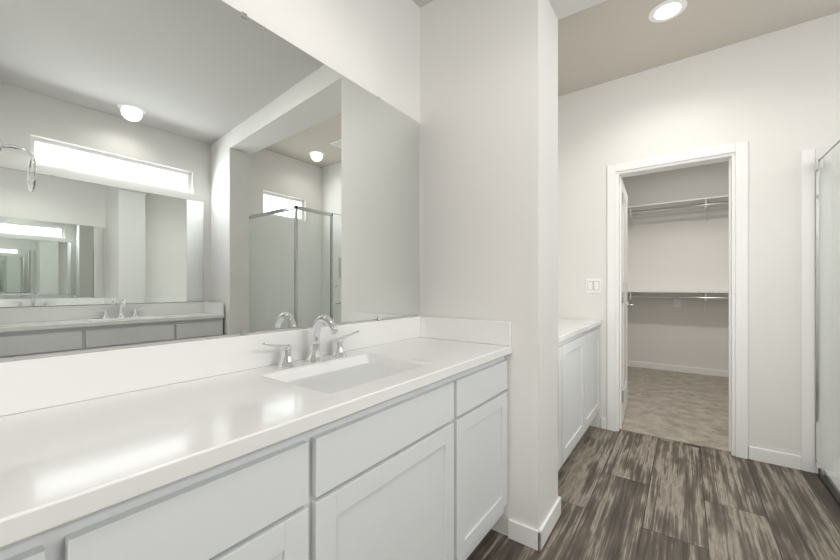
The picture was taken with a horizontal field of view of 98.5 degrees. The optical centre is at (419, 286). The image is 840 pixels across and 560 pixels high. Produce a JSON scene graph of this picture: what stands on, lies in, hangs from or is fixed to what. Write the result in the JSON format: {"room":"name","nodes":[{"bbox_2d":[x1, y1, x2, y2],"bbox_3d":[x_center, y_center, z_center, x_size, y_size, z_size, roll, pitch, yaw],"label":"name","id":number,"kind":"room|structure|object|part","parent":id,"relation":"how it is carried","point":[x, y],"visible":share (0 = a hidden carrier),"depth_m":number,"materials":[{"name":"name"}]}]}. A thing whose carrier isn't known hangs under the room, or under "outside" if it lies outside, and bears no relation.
{"room":"bathroom","nodes":[
{"label":"bathroom","id":0,"kind":"room"},
{"bbox_2d":[0,0,419,361],"bbox_3d":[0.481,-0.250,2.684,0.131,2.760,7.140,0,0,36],"label":"mirror","id":1,"kind":"object","parent":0,"point":[177,169],"depth_m":1.06,"materials":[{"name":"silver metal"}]},
{"bbox_2d":[413,0,432,7],"bbox_3d":[0.480,-1.560,0.153,2.880,0.139,2.814,0,0,36],"label":"ceiling","id":2,"kind":"structure","parent":0,"point":[420,3],"depth_m":1.90,"materials":[{"name":"grey paint"}]},
{"bbox_2d":[549,0,606,19],"bbox_3d":[1.328,-1.480,1.190,1.757,0.300,0.370,0,0,36],"label":"wall","id":3,"kind":"structure","parent":0,"point":[563,8],"depth_m":1.71,"materials":[{"name":"white paint"}]},
{"bbox_2d":[466,426,839,559],"bbox_3d":[0.867,1.170,0.682,3.120,0.080,4.365,0,0,36],"label":"floor","id":4,"kind":"structure","parent":0,"point":[624,495],"depth_m":1.84,"materials":[{"name":"brown wood"}]},
{"bbox_2d":[0,315,511,559],"bbox_3d":[-0.548,0.613,0.748,0.516,1.033,2.554,0,0,36],"label":"bathroom vanity","id":5,"kind":"object","parent":4,"relation":"on","point":[377,440],"visible":1,"depth_m":0.83,"materials":[{"name":"white"}]},
{"bbox_2d":[261,315,359,368],"bbox_3d":[-0.343,0.180,1.273,0.152,0.167,0.408,0,0,36],"label":"faucet","id":6,"kind":"object","parent":5,"relation":"on","point":[314,360],"depth_m":1.28,"materials":[{"name":"silver metal"}]},
{"bbox_2d":[420,0,557,535],"bbox_3d":[0.343,-0.250,1.868,0.633,2.760,0.300,0,0,36],"label":"pier","id":7,"kind":"object","parent":4,"relation":"on","point":[488,159],"visible":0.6,"depth_m":1.69,"materials":[{"name":"white paint"}]},
{"bbox_2d":[534,496,560,551],"bbox_3d":[0.603,1.087,1.678,0.017,0.085,0.328,0,0,36],"label":"baseboard","id":8,"kind":"structure","parent":4,"relation":"on","point":[541,535],"depth_m":1.62,"materials":[{"name":"white wood"}]},
{"bbox_2d":[558,318,601,470],"bbox_3d":[0.817,0.642,2.538,0.604,0.976,1.334,0,0,36],"label":"cabinet","id":9,"kind":"object","parent":4,"relation":"on","point":[578,374],"visible":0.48,"depth_m":2.32,"materials":[{"name":"white wood"}]},
{"bbox_2d":[801,140,839,505],"bbox_3d":[2.463,0.145,1.406,1.156,1.970,1.218,0,0,36],"label":"shower enclosure","id":10,"kind":"object","parent":4,"relation":"on","point":[820,312],"visible":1,"depth_m":2.18,"materials":[{"name":"white"}]},
{"bbox_3d":[2.486,0.145,1.389,1.097,1.970,1.218,0,0,36],"label":"panel","id":11,"kind":"part","parent":10,"relation":"part of","materials":[{"name":"white"}]},
{"bbox_3d":[2.187,0.181,1.895,0.008,1.870,0.715,0,0,36],"label":"door","id":12,"kind":"part","parent":10,"relation":"part of","materials":[{"name":"clear glass"}]},
{"bbox_2d":[620,366,730,452],"bbox_3d":[2.976,1.167,3.563,3.120,0.086,2.775,0,0,36],"label":"floor","id":13,"kind":"structure","parent":0,"point":[688,408],"depth_m":3.38,"materials":[{"name":"beige carpet"}]},
{"bbox_2d":[622,161,728,370],"bbox_3d":[3.760,-0.250,4.634,2.880,2.760,0.120,0,0,36],"label":"wall","id":14,"kind":"structure","parent":0,"point":[687,251],"depth_m":4.79,"materials":[{"name":"white paint"}]},
{"bbox_2d":[674,299,680,306],"bbox_3d":[3.416,0.210,4.808,0.080,0.120,0.006,0,0,36],"label":"outlet","id":15,"kind":"object","parent":14,"relation":"attached to","point":[677,302],"visible":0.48,"depth_m":4.80,"materials":[{"name":"white plastic"}]},
{"bbox_2d":[628,195,728,312],"bbox_3d":[3.213,-0.379,3.887,2.876,1.418,1.728,0,0,36],"label":"closet shelves","id":16,"kind":"object","parent":14,"relation":"attached to","point":[698,204],"visible":0.4,"depth_m":4.66,"materials":[{"name":"white wood"}]},
{"bbox_2d":[628,361,728,377],"bbox_3d":[3.720,1.085,4.580,2.880,0.079,0.014,0,0,36],"label":"baseboard","id":17,"kind":"structure","parent":14,"relation":"attached to","point":[712,372],"depth_m":4.78,"materials":[{"name":"white wood"}]},
{"bbox_2d":[558,12,839,458],"bbox_3d":[2.165,-0.250,2.455,2.880,2.760,0.120,0,0,36],"label":"wall","id":18,"kind":"structure","parent":0,"point":[773,98],"depth_m":2.38,"materials":[{"name":"white paint"}]},
{"bbox_2d":[586,279,600,292],"bbox_3d":[1.404,-0.010,2.931,0.116,0.116,0.009,0,0,36],"label":"switch plate","id":19,"kind":"object","parent":18,"relation":"attached to","point":[593,285],"visible":1,"depth_m":2.93,"materials":[{"name":"white plastic"}]},
{"bbox_2d":[622,180,633,422],"bbox_3d":[1.798,0.120,3.211,0.155,1.996,0.673,0,0,33],"label":"closet door","id":20,"kind":"structure","parent":18,"relation":"in","point":[625,304],"depth_m":3.16,"materials":[{"name":"white wood"}]},
{"bbox_3d":[1.801,0.055,3.215,0.043,1.650,0.443,0,0,33],"label":"panel","id":21,"kind":"part","parent":20,"relation":"part of","materials":[{"name":"white wood"}]},
{"bbox_3d":[1.921,0.170,3.400,0.155,0.056,0.138,0,0,33],"label":"handle","id":22,"kind":"part","parent":20,"relation":"part of","materials":[{"name":"silver metal"}]},
{"bbox_2d":[607,140,747,458],"bbox_3d":[1.860,0.084,2.679,0.831,2.092,0.154,0,0,36],"label":"door frame","id":23,"kind":"structure","parent":18,"relation":"attached to","point":[740,149],"depth_m":2.48,"materials":[{"name":"white wood"}]},
{"bbox_2d":[748,446,800,463],"bbox_3d":[2.790,1.085,2.081,1.370,0.079,0.014,0,0,36],"label":"baseboard","id":24,"kind":"structure","parent":18,"relation":"attached to","point":[751,450],"depth_m":2.30,"materials":[{"name":"white wood"}]},
{"bbox_2d":[558,0,839,96],"bbox_3d":[1.687,-1.680,1.802,3.120,0.100,7.140,0,0,36],"label":"ceiling","id":25,"kind":"structure","parent":0,"point":[605,41],"depth_m":2.31,"materials":[{"name":"grey paint"}]},
{"bbox_2d":[648,0,687,22],"bbox_3d":[1.457,-1.624,2.131,0.190,0.004,0.190,0,0,36],"label":"recessed light","id":26,"kind":"object","parent":25,"relation":"in","point":[668,10],"visible":1,"depth_m":2.12,"materials":[{"name":"white plastic"}]}
]}

